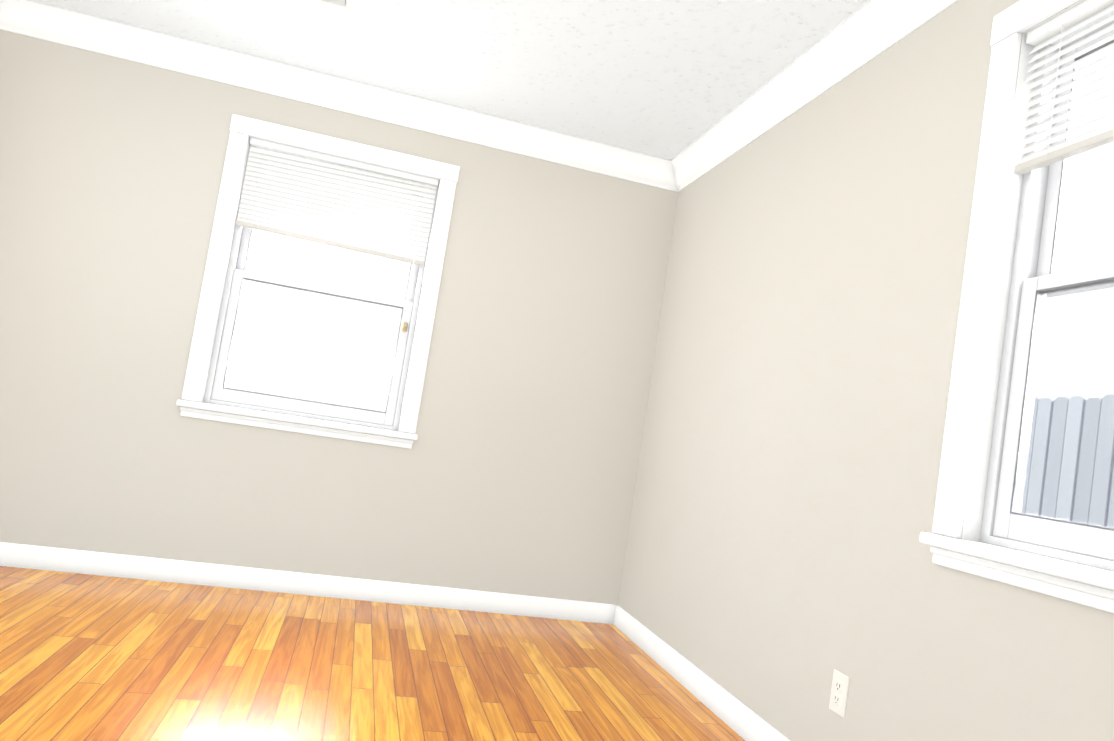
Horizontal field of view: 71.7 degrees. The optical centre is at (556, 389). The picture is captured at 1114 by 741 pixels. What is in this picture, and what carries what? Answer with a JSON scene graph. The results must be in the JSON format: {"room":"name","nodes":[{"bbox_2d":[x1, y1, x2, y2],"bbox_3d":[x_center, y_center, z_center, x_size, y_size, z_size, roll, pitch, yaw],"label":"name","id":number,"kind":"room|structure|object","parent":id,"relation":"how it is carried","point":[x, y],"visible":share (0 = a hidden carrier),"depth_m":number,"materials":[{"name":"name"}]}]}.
{"room":"empty room","nodes":[
{"label":"empty room","id":0,"kind":"room"},
{"bbox_2d":[0,29,677,604],"bbox_3d":[-1.120,-0.250,3.833,3.648,2.475,0.160,10,-3,-14],"label":"wall","id":1,"kind":"structure","parent":0,"point":[512,469],"depth_m":3.70,"materials":[{"name":"beige paint"}]},
{"bbox_2d":[0,0,7,29],"bbox_3d":[-1.986,-1.717,1.420,0.105,0.127,4.167,10,-3,-14],"label":"crown molding","id":2,"kind":"structure","parent":1,"relation":"attached to","point":[2,2],"depth_m":3.40,"materials":[{"name":"white paint"}]},
{"bbox_2d":[0,542,611,623],"bbox_3d":[-1.299,0.917,3.673,3.330,0.100,0.016,10,-3,-14],"label":"baseboard","id":3,"kind":"structure","parent":1,"relation":"attached to","point":[11,554],"depth_m":3.68,"materials":[{"name":"white paint"}]},
{"bbox_2d":[176,114,459,448],"bbox_3d":[-1.147,-0.504,3.824,1.108,1.446,0.235,10,-3,-14],"label":"window","id":4,"kind":"structure","parent":1,"relation":"in","point":[266,164],"depth_m":3.78,"materials":[{"name":"white paint"}]},
{"bbox_2d":[0,0,667,187],"bbox_3d":[-0.916,-1.412,3.773,3.120,0.127,0.105,10,-3,-14],"label":"crown molding","id":5,"kind":"structure","parent":1,"relation":"attached to","point":[32,18],"depth_m":3.72,"materials":[{"name":"white paint"}]},
{"bbox_2d":[0,566,744,740],"bbox_3d":[-0.803,0.954,1.656,3.354,0.060,4.167,10,-3,-14],"label":"floor","id":6,"kind":"structure","parent":0,"point":[86,657],"depth_m":2.72,"materials":[{"name":"brown wood"}]},
{"bbox_2d":[37,0,867,158],"bbox_3d":[-0.482,-1.558,1.790,3.488,0.060,4.167,10,-3,-14],"label":"ceiling","id":7,"kind":"structure","parent":0,"point":[669,79],"depth_m":3.22,"materials":[{"name":"white paint"}]},
{"bbox_2d":[308,0,353,12],"bbox_3d":[-0.958,-1.528,2.916,0.372,0.012,0.186,10,-3,-14],"label":"ceiling vent","id":8,"kind":"object","parent":7,"relation":"in","point":[346,5],"visible":1,"depth_m":3.00,"materials":[{"name":"white metal"}]},
{"bbox_2d":[618,0,1113,740],"bbox_3d":[1.093,-0.015,2.066,0.160,2.475,4.327,10,-3,-14],"label":"wall","id":9,"kind":"structure","parent":0,"point":[778,566],"depth_m":2.46,"materials":[{"name":"beige paint"}]},
{"bbox_2d":[612,604,789,740],"bbox_3d":[0.809,1.144,2.053,0.016,0.100,4.167,10,-3,-14],"label":"baseboard","id":10,"kind":"structure","parent":9,"relation":"attached to","point":[740,718],"depth_m":3.03,"materials":[{"name":"white paint"}]},
{"bbox_2d":[662,0,958,191],"bbox_3d":[1.125,-1.193,2.182,0.105,0.127,4.167,10,-3,-14],"label":"crown molding","id":11,"kind":"structure","parent":9,"relation":"attached to","point":[864,34],"depth_m":2.90,"materials":[{"name":"white paint"}]},
{"bbox_2d":[829,669,848,717],"bbox_3d":[0.815,0.878,2.229,0.009,0.115,0.070,10,-3,-14],"label":"electrical outlet","id":12,"kind":"object","parent":9,"relation":"attached to","point":[839,691],"visible":1,"depth_m":2.22,"materials":[{"name":"white plastic"}]},
{"bbox_2d":[919,0,1113,612],"bbox_3d":[1.269,-0.272,1.493,0.235,1.446,1.108,10,-3,-14],"label":"window","id":13,"kind":"structure","parent":9,"relation":"in","point":[1032,144],"depth_m":1.89,"materials":[{"name":"white paint"}]},
{"label":"outside","id":14,"kind":"structure","parent":0,"visible":0},
{"bbox_3d":[1.893,2.112,6.132,70.000,0.100,70.000,10,-3,-14],"label":"ground","id":15,"kind":"structure","parent":14,"visible":0},
{"bbox_2d":[1022,394,1113,527],"bbox_3d":[2.966,1.003,2.812,0.110,2.022,11.084,10,-3,-14],"label":"fence","id":16,"kind":"object","parent":15,"relation":"on","point":[1083,451],"depth_m":4.05,"materials":[{"name":"grey wood"}]}
]}

